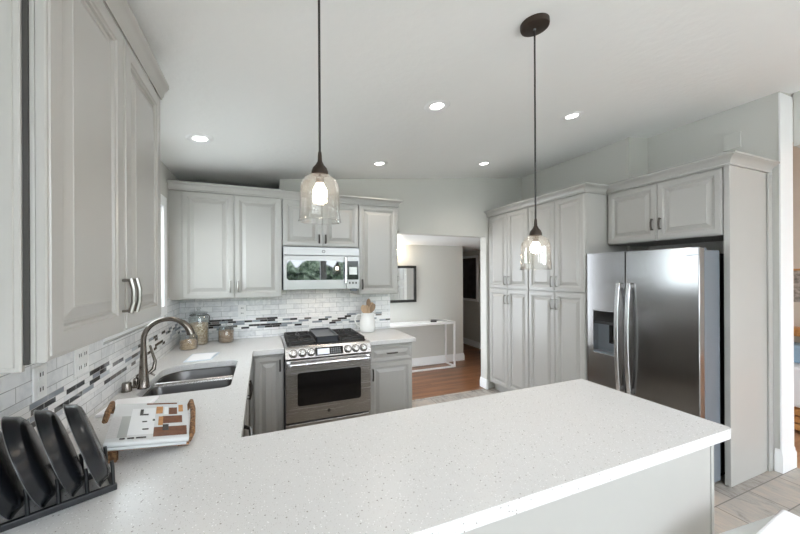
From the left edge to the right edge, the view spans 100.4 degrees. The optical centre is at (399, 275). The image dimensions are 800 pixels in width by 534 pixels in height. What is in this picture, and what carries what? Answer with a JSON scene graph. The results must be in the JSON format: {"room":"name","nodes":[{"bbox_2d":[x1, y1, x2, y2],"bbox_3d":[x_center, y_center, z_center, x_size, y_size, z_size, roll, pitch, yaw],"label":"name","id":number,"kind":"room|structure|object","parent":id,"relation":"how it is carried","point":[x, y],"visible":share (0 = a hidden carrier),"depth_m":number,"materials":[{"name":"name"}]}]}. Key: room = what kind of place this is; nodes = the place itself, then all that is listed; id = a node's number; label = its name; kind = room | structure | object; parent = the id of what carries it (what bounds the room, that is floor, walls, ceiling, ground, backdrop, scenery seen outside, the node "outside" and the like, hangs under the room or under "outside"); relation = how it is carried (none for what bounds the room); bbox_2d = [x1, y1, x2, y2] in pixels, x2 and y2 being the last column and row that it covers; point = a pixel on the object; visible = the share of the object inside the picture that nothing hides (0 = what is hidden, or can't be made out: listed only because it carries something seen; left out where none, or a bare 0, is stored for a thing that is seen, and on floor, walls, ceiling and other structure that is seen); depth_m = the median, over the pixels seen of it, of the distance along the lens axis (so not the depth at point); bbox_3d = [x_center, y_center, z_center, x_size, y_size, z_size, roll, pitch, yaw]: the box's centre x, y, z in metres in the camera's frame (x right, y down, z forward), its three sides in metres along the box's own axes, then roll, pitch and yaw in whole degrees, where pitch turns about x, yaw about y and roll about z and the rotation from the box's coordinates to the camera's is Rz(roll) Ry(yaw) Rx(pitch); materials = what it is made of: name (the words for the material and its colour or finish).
{"room":"kitchen","nodes":[
{"label":"kitchen","id":0,"kind":"room"},
{"bbox_2d":[88,160,182,417],"bbox_3d":[-1.195,0.253,0.805,0.120,2.600,6.000,0,0,-22],"label":"wall","id":1,"kind":"structure","parent":0,"point":[165,173],"depth_m":2.75,"materials":[{"name":"grey paint"}]},
{"bbox_2d":[0,0,160,373],"bbox_3d":[-1.036,-0.299,1.039,0.356,0.998,0.870,0,0,-22],"label":"upper cabinet","id":2,"kind":"object","parent":1,"relation":"attached to","point":[80,178],"visible":1,"depth_m":0.80,"materials":[{"name":"grey paint"}]},
{"bbox_2d":[0,298,179,437],"bbox_3d":[-1.440,0.397,1.578,0.014,0.485,3.416,0,0,-22],"label":"tiled wall","id":3,"kind":"structure","parent":1,"relation":"attached to","point":[115,362],"depth_m":1.52,"materials":[{"name":"tile"}]},
{"bbox_2d":[32,363,46,401],"bbox_3d":[-1.261,0.375,1.167,0.009,0.116,0.075,0,0,-22],"label":"wall outlet","id":4,"kind":"object","parent":3,"relation":"attached to","point":[39,374],"visible":1,"depth_m":1.16,"materials":[{"name":"white plastic"}]},
{"bbox_2d":[38,369,43,380],"bbox_3d":[-1.259,0.349,1.168,0.002,0.036,0.032,0,0,-22],"label":"socket","id":5,"kind":"object","parent":4,"relation":"attached to","point":[40,371],"depth_m":1.17,"materials":[{"name":"white plastic"}]},
{"bbox_2d":[38,383,43,395],"bbox_3d":[-1.258,0.401,1.168,0.002,0.036,0.032,0,0,-22],"label":"socket","id":6,"kind":"object","parent":4,"relation":"attached to","point":[40,385],"depth_m":1.17,"materials":[{"name":"white plastic"}]},
{"bbox_2d":[73,345,88,377],"bbox_3d":[-1.371,0.369,1.435,0.009,0.116,0.120,0,0,-22],"label":"wall outlet","id":7,"kind":"object","parent":3,"relation":"attached to","point":[80,356],"visible":0.96,"depth_m":1.42,"materials":[{"name":"white plastic"}]},
{"bbox_2d":[78,351,81,360],"bbox_3d":[-1.360,0.343,1.415,0.002,0.036,0.032,0,0,-22],"label":"socket","id":8,"kind":"object","parent":7,"relation":"attached to","point":[79,352],"depth_m":1.42,"materials":[{"name":"white plastic"}]},
{"bbox_2d":[78,363,81,372],"bbox_3d":[-1.360,0.395,1.415,0.002,0.036,0.032,0,0,-22],"label":"socket","id":9,"kind":"object","parent":7,"relation":"attached to","point":[79,364],"depth_m":1.42,"materials":[{"name":"white plastic"}]},
{"bbox_2d":[83,349,86,357],"bbox_3d":[-1.378,0.343,1.458,0.002,0.036,0.032,0,0,-22],"label":"socket","id":10,"kind":"object","parent":7,"relation":"attached to","point":[84,350],"depth_m":1.46,"materials":[{"name":"white plastic"}]},
{"bbox_2d":[83,361,86,369],"bbox_3d":[-1.377,0.395,1.458,0.002,0.036,0.032,0,0,-22],"label":"socket","id":11,"kind":"object","parent":7,"relation":"attached to","point":[84,362],"depth_m":1.46,"materials":[{"name":"white plastic"}]},
{"bbox_2d":[103,194,166,341],"bbox_3d":[-1.729,-0.149,2.160,0.108,0.960,1.160,0,0,-22],"label":"window","id":12,"kind":"structure","parent":1,"relation":"in","point":[163,199],"depth_m":2.64,"materials":[{"name":"white paint"}]},
{"bbox_2d":[104,0,168,99],"bbox_3d":[-1.032,-0.829,1.034,0.326,0.078,0.936,0,0,-22],"label":"trim","id":13,"kind":"structure","parent":1,"relation":"attached to","point":[120,10],"depth_m":1.18,"materials":[{"name":"grey paint"}]},
{"bbox_2d":[190,187,278,197],"bbox_3d":[-1.772,-1.034,3.647,0.990,0.819,0.369,0,0,-22],"label":"wall","id":14,"kind":"structure","parent":0,"point":[278,187],"depth_m":3.72,"materials":[{"name":"grey paint"}]},
{"bbox_2d":[215,178,521,425],"bbox_3d":[-0.196,0.048,4.023,4.180,3.000,0.130,0,0,-22],"label":"wall","id":15,"kind":"structure","parent":0,"point":[451,207],"depth_m":4.29,"materials":[{"name":"grey paint"}]},
{"bbox_2d":[168,190,281,299],"bbox_3d":[-1.605,-0.259,3.147,0.908,0.938,0.416,0,0,-22],"label":"upper cabinet","id":16,"kind":"object","parent":15,"relation":"attached to","point":[222,246],"visible":0.98,"depth_m":2.97,"materials":[{"name":"grey paint"}]},
{"bbox_2d":[166,179,403,207],"bbox_3d":[-1.031,-0.766,3.377,2.148,0.070,0.431,0,0,-22],"label":"trim","id":17,"kind":"structure","parent":16,"relation":"on","point":[172,184],"depth_m":3.10,"materials":[{"name":"grey paint"}]},
{"bbox_2d":[180,289,389,340],"bbox_3d":[-1.110,0.395,3.568,2.140,0.485,0.014,0,0,-22],"label":"tiled wall","id":18,"kind":"structure","parent":15,"relation":"attached to","point":[296,310],"depth_m":3.52,"materials":[{"name":"tile"}]},
{"bbox_2d":[238,305,245,316],"bbox_3d":[-1.592,0.360,3.359,0.075,0.116,0.009,0,0,-22],"label":"wall outlet","id":19,"kind":"object","parent":18,"relation":"attached to","point":[241,308],"visible":1,"depth_m":3.36,"materials":[{"name":"white plastic"}]},
{"bbox_2d":[282,199,357,247],"bbox_3d":[-0.838,-0.505,3.463,0.742,0.453,0.416,0,0,-22],"label":"upper cabinet","id":20,"kind":"object","parent":15,"relation":"attached to","point":[319,225],"visible":0.91,"depth_m":3.29,"materials":[{"name":"grey paint"}]},
{"bbox_2d":[282,246,359,290],"bbox_3d":[-0.822,-0.056,3.427,0.734,0.438,0.464,0,0,-22],"label":"microwave","id":21,"kind":"object","parent":20,"relation":"attached to","point":[303,268],"visible":1,"depth_m":3.25,"materials":[{"name":"silver metal"}]},
{"bbox_2d":[351,205,397,294],"bbox_3d":[-0.289,-0.267,3.689,0.432,0.936,0.416,0,0,-22],"label":"upper cabinet","id":22,"kind":"object","parent":15,"relation":"attached to","point":[377,225],"visible":0.96,"depth_m":3.53,"materials":[{"name":"grey paint"}]},
{"bbox_2d":[480,377,487,388],"bbox_3d":[1.153,1.476,4.570,0.031,0.130,0.151,0,0,-22],"label":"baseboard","id":23,"kind":"structure","parent":15,"relation":"attached to","point":[483,382],"depth_m":4.55,"materials":[{"name":"white paint"}]},
{"bbox_2d":[390,244,462,357],"bbox_3d":[0.096,0.496,5.684,2.220,2.100,0.120,0,0,-22],"label":"wall","id":24,"kind":"structure","parent":0,"point":[439,269],"depth_m":5.83,"materials":[{"name":"grey paint"}]},
{"bbox_2d":[390,266,416,302],"bbox_3d":[-0.046,0.150,5.543,0.695,0.615,0.030,0,0,-22],"label":"wall mirror","id":25,"kind":"object","parent":24,"relation":"attached to","point":[407,292],"visible":0.45,"depth_m":5.60,"materials":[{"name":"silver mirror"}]},
{"bbox_2d":[412,353,464,364],"bbox_3d":[-0.161,1.483,6.497,2.116,0.130,1.856,0,0,-22],"label":"baseboard","id":26,"kind":"structure","parent":24,"relation":"attached to","point":[459,356],"depth_m":5.84,"materials":[{"name":"white paint"}]},
{"bbox_2d":[397,234,479,251],"bbox_3d":[0.850,-0.580,7.305,4.860,0.115,5.139,0,0,-22],"label":"ceiling","id":27,"kind":"structure","parent":0,"point":[468,243],"depth_m":5.13,"materials":[{"name":"white paint"}]},
{"bbox_2d":[103,0,799,188],"bbox_3d":[0.998,-1.238,1.657,4.840,0.662,6.200,0,0,-22],"label":"ceiling","id":28,"kind":"structure","parent":0,"point":[241,74],"depth_m":1.89,"materials":[{"name":"paint"}]},
{"bbox_2d":[185,134,213,143],"bbox_3d":[-1.384,-0.944,2.305,0.174,0.023,0.175,0,0,-17],"label":"recessed light","id":29,"kind":"object","parent":28,"relation":"in","point":[196,138],"visible":1,"depth_m":2.30,"materials":[{"name":"white paint"}]},
{"bbox_2d":[193,136,206,140],"bbox_3d":[-1.384,-0.944,2.305,0.089,0.001,0.089,-7,3,-22],"label":"diffuser","id":30,"kind":"object","parent":29,"relation":"attached to","point":[197,138],"depth_m":2.31,"materials":[{"name":"white plastic"}]},
{"bbox_2d":[298,0,341,222],"bbox_3d":[-0.262,-0.598,1.083,0.138,0.849,0.138,0,0,-22],"label":"pendant lamp","id":31,"kind":"object","parent":28,"relation":"hanging from","point":[319,170],"visible":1,"depth_m":1.08,"materials":[{"name":"brown metal"}]},
{"bbox_2d":[316,175,323,183],"bbox_3d":[-0.260,-0.310,1.083,0.026,0.022,0.026,0,0,-22],"label":"socket","id":32,"kind":"object","parent":31,"relation":"attached to","point":[319,178],"depth_m":1.07,"materials":[{"name":"brown metal"}]},
{"bbox_2d":[371,161,387,165],"bbox_3d":[-0.205,-1.116,3.334,0.174,0.023,0.175,0,0,-17],"label":"recessed light","id":33,"kind":"object","parent":28,"relation":"in","point":[378,163],"visible":1,"depth_m":3.32,"materials":[{"name":"white paint"}]},
{"bbox_2d":[424,100,449,111],"bbox_3d":[0.245,-1.116,2.202,0.174,0.023,0.175,0,0,-17],"label":"recessed light","id":34,"kind":"object","parent":28,"relation":"in","point":[436,105],"visible":1,"depth_m":2.19,"materials":[{"name":"white paint"}]},
{"bbox_2d":[430,103,443,108],"bbox_3d":[0.245,-1.117,2.202,0.089,0.001,0.089,-7,3,-22],"label":"diffuser","id":35,"kind":"object","parent":34,"relation":"attached to","point":[438,105],"depth_m":2.20,"materials":[{"name":"white plastic"}]},
{"bbox_2d":[476,161,491,165],"bbox_3d":[0.949,-1.259,3.763,0.174,0.023,0.175,0,0,-17],"label":"recessed light","id":36,"kind":"object","parent":28,"relation":"in","point":[484,163],"visible":1,"depth_m":3.76,"materials":[{"name":"white paint"}]},
{"bbox_2d":[520,13,552,269],"bbox_3d":[0.604,-0.579,1.488,0.138,1.110,0.138,0,0,-22],"label":"pendant lamp","id":37,"kind":"object","parent":28,"relation":"hanging from","point":[535,24],"visible":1,"depth_m":1.48,"materials":[{"name":"brown metal"}]},
{"bbox_2d":[529,219,541,241],"bbox_3d":[0.606,-0.200,1.488,0.055,0.101,0.055,0,0,-22],"label":"socket","id":38,"kind":"object","parent":37,"relation":"attached to","point":[535,231],"depth_m":1.48,"materials":[{"name":"brown metal"}]},
{"bbox_2d":[560,111,584,120],"bbox_3d":[1.360,-1.256,2.633,0.174,0.023,0.175,0,0,-17],"label":"recessed light","id":39,"kind":"object","parent":28,"relation":"in","point":[573,115],"visible":1,"depth_m":2.63,"materials":[{"name":"white paint"}]},
{"bbox_2d":[566,114,577,118],"bbox_3d":[1.360,-1.256,2.633,0.089,0.001,0.089,-7,3,-22],"label":"diffuser","id":40,"kind":"object","parent":39,"relation":"attached to","point":[573,115],"depth_m":2.63,"materials":[{"name":"white plastic"}]},
{"bbox_2d":[463,250,480,342],"bbox_3d":[0.833,0.493,7.912,1.080,2.100,4.000,0,0,-22],"label":"wall","id":41,"kind":"structure","parent":0,"point":[471,309],"depth_m":7.19,"materials":[{"name":"grey paint"}]},
{"bbox_2d":[463,255,477,301],"bbox_3d":[1.494,0.069,7.363,0.026,0.980,0.760,0,0,-22],"label":"framed picture","id":42,"kind":"object","parent":41,"relation":"attached to","point":[470,263],"visible":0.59,"depth_m":7.26,"materials":[{"name":"black paint"}]},
{"bbox_2d":[463,337,480,348],"bbox_3d":[1.352,1.475,7.745,0.016,0.130,3.500,0,0,-22],"label":"baseboard","id":43,"kind":"structure","parent":41,"relation":"attached to","point":[473,343],"depth_m":7.21,"materials":[{"name":"white paint"}]},
{"bbox_2d":[522,137,647,250],"bbox_3d":[2.228,0.011,4.137,0.430,3.050,1.505,0,0,-22],"label":"wall","id":44,"kind":"structure","parent":0,"point":[627,158],"depth_m":3.66,"materials":[{"name":"grey paint"}]},
{"bbox_2d":[412,343,799,533],"bbox_3d":[2.167,1.576,4.133,8.860,0.080,12.000,0,0,-22],"label":"floor","id":45,"kind":"structure","parent":0,"point":[762,496],"depth_m":2.50,"materials":[{"name":"tile"}]},
{"bbox_2d":[150,366,252,435],"bbox_3d":[-1.332,1.119,2.203,0.656,0.869,0.868,0,0,-22],"label":"base cabinet","id":46,"kind":"object","parent":45,"relation":"on","point":[249,397],"visible":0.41,"depth_m":2.34,"materials":[{"name":"grey paint"}]},
{"bbox_2d":[243,421,252,436],"bbox_3d":[-1.033,1.113,1.522,0.677,0.859,0.605,0,0,-22],"label":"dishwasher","id":47,"kind":"object","parent":45,"relation":"on","point":[247,427],"visible":0.13,"depth_m":1.80,"materials":[{"name":"silver metal"}]},
{"bbox_2d":[250,353,283,434],"bbox_3d":[-1.253,1.118,3.138,0.272,0.871,0.666,0,0,-22],"label":"base cabinet","id":48,"kind":"object","parent":45,"relation":"on","point":[267,371],"visible":0.83,"depth_m":2.87,"materials":[{"name":"grey paint"}]},
{"bbox_2d":[281,327,370,429],"bbox_3d":[-0.749,1.059,3.292,0.766,0.984,0.762,0,0,-22],"label":"stove","id":49,"kind":"object","parent":45,"relation":"on","point":[327,372],"visible":0.96,"depth_m":3.00,"materials":[{"name":"silver metal"}]},
{"bbox_2d":[281,335,368,347],"bbox_3d":[-0.770,0.633,3.338,0.766,0.012,0.662,0,0,-22],"label":"cooktop","id":50,"kind":"object","parent":49,"relation":"in","point":[360,340],"depth_m":3.09,"materials":[{"name":"silver metal"}]},
{"bbox_2d":[369,342,411,414],"bbox_3d":[-0.196,1.113,3.573,0.461,0.871,0.666,0,0,-22],"label":"base cabinet","id":51,"kind":"object","parent":45,"relation":"on","point":[390,364],"visible":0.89,"depth_m":3.30,"materials":[{"name":"grey paint"}]},
{"bbox_2d":[357,328,415,345],"bbox_3d":[-0.189,0.654,3.584,0.490,0.042,0.655,0,0,-22],"label":"countertop","id":52,"kind":"structure","parent":51,"relation":"on","point":[379,336],"depth_m":3.39,"materials":[{"name":"stone"}]},
{"bbox_2d":[354,312,375,332],"bbox_3d":[-0.384,0.525,3.729,0.217,0.216,0.178,0,0,10],"label":"pitcher","id":53,"kind":"object","parent":52,"relation":"on","point":[367,321],"visible":0.96,"depth_m":3.66,"materials":[{"name":"white ceramic"}]},
{"bbox_2d":[361,305,366,312],"bbox_3d":[-0.375,0.473,3.686,0.120,0.294,0.017,0,0,-22],"label":"wooden spoon","id":54,"kind":"object","parent":53,"relation":"in","point":[363,307],"visible":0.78,"depth_m":3.67,"materials":[{"name":"brown wood"}]},
{"bbox_2d":[370,303,375,312],"bbox_3d":[-0.342,0.470,3.755,0.142,0.300,0.017,0,0,-22],"label":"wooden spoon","id":55,"kind":"object","parent":53,"relation":"in","point":[372,308],"visible":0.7,"depth_m":3.76,"materials":[{"name":"brown wood"}]},
{"bbox_2d":[390,319,455,371],"bbox_3d":[0.241,1.163,5.482,1.370,0.765,0.320,0,0,-22],"label":"console table","id":56,"kind":"object","parent":45,"relation":"on","point":[426,322],"visible":0.56,"depth_m":5.56,"materials":[{"name":"white metal"}]},
{"bbox_2d":[489,207,529,391],"bbox_3d":[1.597,0.376,4.270,0.636,2.326,0.716,0,0,-22],"label":"pantry cabinet","id":57,"kind":"object","parent":45,"relation":"on","point":[509,290],"visible":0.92,"depth_m":4.12,"materials":[{"name":"grey paint"}]},
{"bbox_2d":[528,192,626,387],"bbox_3d":[1.873,0.374,3.598,0.636,2.326,0.726,0,0,-22],"label":"pantry cabinet","id":58,"kind":"object","parent":45,"relation":"on","point":[575,227],"visible":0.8,"depth_m":3.39,"materials":[{"name":"grey paint"}]},
{"bbox_2d":[484,182,608,216],"bbox_3d":[1.590,-0.824,3.860,0.353,0.078,1.533,0,0,-22],"label":"trim","id":59,"kind":"structure","parent":58,"relation":"on","point":[587,187],"depth_m":3.46,"materials":[{"name":"grey paint"}]},
{"bbox_2d":[462,445,713,533],"bbox_3d":[0.028,1.111,1.230,2.417,0.871,0.722,0,0,-22],"label":"peninsula base panel","id":60,"kind":"object","parent":45,"relation":"on","point":[674,496],"visible":0.07,"depth_m":1.18,"materials":[{"name":"grey paint"}]},
{"bbox_2d":[0,336,730,533],"bbox_3d":[-0.357,0.655,2.261,2.509,0.042,2.973,0,0,-22],"label":"countertop","id":61,"kind":"structure","parent":60,"relation":"on","point":[461,466],"depth_m":1.13,"materials":[{"name":"stone"}]},
{"bbox_2d":[0,446,116,532],"bbox_3d":[-1.003,0.593,0.906,0.138,0.088,0.340,0,0,42],"label":"plate rack","id":62,"kind":"object","parent":61,"relation":"on","point":[28,517],"visible":0.64,"depth_m":0.91,"materials":[{"name":"black metal"}]},
{"bbox_2d":[0,431,23,519],"bbox_3d":[-1.042,0.502,0.862,0.100,0.256,0.268,0,0,-44],"label":"plate","id":63,"kind":"object","parent":62,"relation":"in","point":[11,488],"visible":0.8,"depth_m":0.82,"materials":[{"name":"ceramic"}]},
{"bbox_2d":[1,416,55,507],"bbox_3d":[-1.004,0.502,0.904,0.100,0.256,0.268,0,0,-44],"label":"plate","id":64,"kind":"object","parent":62,"relation":"in","point":[28,457],"visible":0.98,"depth_m":0.84,"materials":[{"name":"ceramic"}]},
{"bbox_2d":[34,410,83,496],"bbox_3d":[-0.967,0.502,0.947,0.100,0.256,0.268,0,0,-44],"label":"plate","id":65,"kind":"object","parent":62,"relation":"in","point":[60,451],"visible":1,"depth_m":0.88,"materials":[{"name":"ceramic"}]},
{"bbox_2d":[63,404,109,486],"bbox_3d":[-0.929,0.502,0.989,0.100,0.256,0.268,0,0,-44],"label":"plate","id":66,"kind":"object","parent":62,"relation":"in","point":[86,439],"visible":1,"depth_m":0.92,"materials":[{"name":"ceramic"}]},
{"bbox_2d":[121,381,131,392],"bbox_3d":[-1.502,0.614,1.830,0.050,0.051,0.050,0,0,-22],"label":"air gap","id":67,"kind":"object","parent":61,"relation":"on","point":[126,387],"visible":1,"depth_m":1.81,"materials":[{"name":"silver metal"}]},
{"bbox_2d":[95,395,158,417],"bbox_3d":[-1.309,0.631,1.612,0.180,0.014,0.200,0,0,-18],"label":"paper stack","id":68,"kind":"object","parent":61,"relation":"on","point":[148,399],"visible":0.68,"depth_m":1.65,"materials":[{"name":"white paper"}]},
{"bbox_2d":[132,373,155,387],"bbox_3d":[-1.476,0.599,1.916,0.112,0.080,0.044,0,0,-22],"label":"soap dispenser","id":69,"kind":"object","parent":61,"relation":"on","point":[135,380],"visible":0.68,"depth_m":1.89,"materials":[{"name":"silver metal"}]},
{"bbox_2d":[102,399,195,463],"bbox_3d":[-0.957,0.564,1.286,0.291,0.145,0.274,0,0,-35],"label":"tray","id":70,"kind":"object","parent":61,"relation":"on","point":[112,455],"visible":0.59,"depth_m":1.26,"materials":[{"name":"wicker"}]},
{"bbox_2d":[103,402,188,447],"bbox_3d":[-0.951,0.562,1.272,0.240,0.102,0.293,0,0,-34],"label":"magazine","id":71,"kind":"object","parent":70,"relation":"in","point":[143,423],"visible":1,"depth_m":1.24,"materials":[{"name":"paper"}]},
{"bbox_2d":[107,441,186,450],"bbox_3d":[-0.956,0.579,1.273,0.230,0.092,0.279,0,0,-34],"label":"magazine","id":72,"kind":"object","parent":70,"relation":"in","point":[174,443],"visible":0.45,"depth_m":1.16,"materials":[{"name":"white paper"}]},
{"bbox_2d":[137,317,194,389],"bbox_3d":[-1.354,0.440,1.937,0.285,0.398,0.076,0,0,-22],"label":"faucet","id":73,"kind":"object","parent":61,"relation":"on","point":[143,377],"visible":1,"depth_m":1.89,"materials":[{"name":"silver metal"}]},
{"bbox_2d":[180,339,196,349],"bbox_3d":[-1.837,0.548,2.892,0.140,0.184,0.140,0,0,-22],"label":"glass jar","id":74,"kind":"object","parent":61,"relation":"on","point":[186,344],"visible":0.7,"depth_m":2.84,"materials":[{"name":"white"}]},
{"bbox_2d":[142,366,235,396],"bbox_3d":[-1.307,0.765,2.126,0.463,0.206,0.674,0,0,-22],"label":"sink","id":75,"kind":"object","parent":61,"relation":"in","point":[217,377],"visible":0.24,"depth_m":2.16,"materials":[{"name":"grey metal"}]},
{"bbox_2d":[189,314,209,344],"bbox_3d":[-1.872,0.469,3.105,0.173,0.344,0.164,0,0,-22],"label":"glass jar","id":76,"kind":"object","parent":61,"relation":"on","point":[200,328],"visible":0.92,"depth_m":3.05,"materials":[{"name":"white"}]},
{"bbox_2d":[183,352,219,362],"bbox_3d":[-1.544,0.634,2.607,0.215,0.011,0.280,0,0,-22],"label":"paper sheet","id":77,"kind":"object","parent":61,"relation":"on","point":[199,356],"visible":1,"depth_m":2.58,"materials":[{"name":"white paper"}]},
{"bbox_2d":[218,329,233,342],"bbox_3d":[-1.666,0.537,3.190,0.140,0.204,0.140,0,0,-22],"label":"glass jar","id":78,"kind":"object","parent":61,"relation":"on","point":[227,335],"visible":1,"depth_m":3.14,"materials":[{"name":"white"}]},
{"bbox_2d":[587,247,724,482],"bbox_3d":[2.284,0.666,2.887,0.904,1.738,0.877,0,0,-22],"label":"fridge","id":79,"kind":"object","parent":45,"relation":"on","point":[655,318],"visible":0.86,"depth_m":2.55,"materials":[{"name":"metal"}]},
{"bbox_2d":[723,165,773,486],"bbox_3d":[2.654,0.366,2.529,0.586,2.335,0.048,0,0,-22],"label":"end panel","id":80,"kind":"object","parent":45,"relation":"on","point":[748,246],"visible":1,"depth_m":2.50,"materials":[{"name":"grey paint"}]},
{"bbox_2d":[720,510,799,533],"bbox_3d":[1.290,1.200,0.981,0.440,0.685,0.432,0,0,-17],"label":"stool","id":81,"kind":"object","parent":45,"relation":"on","point":[783,522],"visible":1,"depth_m":1.15,"materials":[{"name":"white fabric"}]},
{"bbox_2d":[756,510,799,533],"bbox_3d":[1.294,0.871,0.968,0.414,0.028,0.396,0,0,-22],"label":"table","id":82,"kind":"object","parent":81,"relation":"on","point":[784,522],"depth_m":1.15,"materials":[{"name":"white fabric"}]},
{"bbox_2d":[794,362,799,430],"bbox_3d":[3.920,1.207,3.639,0.470,0.640,1.650,0,0,-22],"label":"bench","id":83,"kind":"object","parent":45,"relation":"on","point":[796,365],"visible":0.02,"depth_m":3.23,"materials":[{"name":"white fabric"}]},
{"bbox_2d":[794,342,799,362],"bbox_3d":[4.030,0.796,3.577,0.270,0.180,1.050,0,0,-22],"label":"cushion","id":84,"kind":"object","parent":83,"relation":"on","point":[796,345],"visible":0.02,"depth_m":3.35,"materials":[{"name":"blue fabric"}]},
{"bbox_2d":[648,92,790,453],"bbox_3d":[2.862,0.007,3.068,0.190,3.050,0.955,0,0,-22],"label":"wall","id":85,"kind":"structure","parent":0,"point":[757,120],"depth_m":2.79,"materials":[{"name":"grey paint"}]},
{"bbox_2d":[608,167,723,246],"bbox_3d":[2.458,-0.549,2.955,0.635,0.503,0.880,0,0,-22],"label":"upper cabinet","id":86,"kind":"object","parent":85,"relation":"attached to","point":[687,209],"visible":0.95,"depth_m":2.78,"materials":[{"name":"grey paint"}]},
{"bbox_2d":[606,150,779,193],"bbox_3d":[2.464,-0.839,2.916,0.651,0.078,0.984,0,0,-22],"label":"trim","id":87,"kind":"structure","parent":86,"relation":"on","point":[735,158],"depth_m":2.58,"materials":[{"name":"grey paint"}]},
{"bbox_2d":[774,446,796,473],"bbox_3d":[2.935,1.445,2.910,0.226,0.175,0.648,0,0,-22],"label":"baseboard","id":88,"kind":"structure","parent":85,"relation":"attached to","point":[785,461],"depth_m":2.60,"materials":[{"name":"white paint"}]},
{"bbox_2d":[778,92,793,450],"bbox_3d":[3.045,0.057,2.624,0.201,2.950,0.010,0,0,-22],"label":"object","id":89,"kind":"structure","parent":85,"relation":"attached to","point":[785,102],"depth_m":2.61,"materials":[{"name":"white paint"}]},
{"bbox_2d":[793,146,799,342],"bbox_3d":[3.995,0.027,4.186,0.125,3.000,2.700,0,0,-22],"label":"wall","id":90,"kind":"structure","parent":0,"point":[796,151],"depth_m":3.54,"materials":[{"name":"beige paint"}]},
{"bbox_2d":[794,326,799,336],"bbox_3d":[4.060,0.587,3.671,0.199,0.080,1.300,0,0,-22],"label":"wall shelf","id":91,"kind":"object","parent":90,"relation":"attached to","point":[796,329],"visible":0.02,"depth_m":3.41,"materials":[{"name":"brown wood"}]},
{"bbox_2d":[793,91,799,147],"bbox_3d":[4.005,-1.278,0.711,0.120,0.490,4.260,0,0,-22],"label":"wall","id":92,"kind":"structure","parent":0,"point":[796,96],"depth_m":2.64,"materials":[{"name":"grey paint"}]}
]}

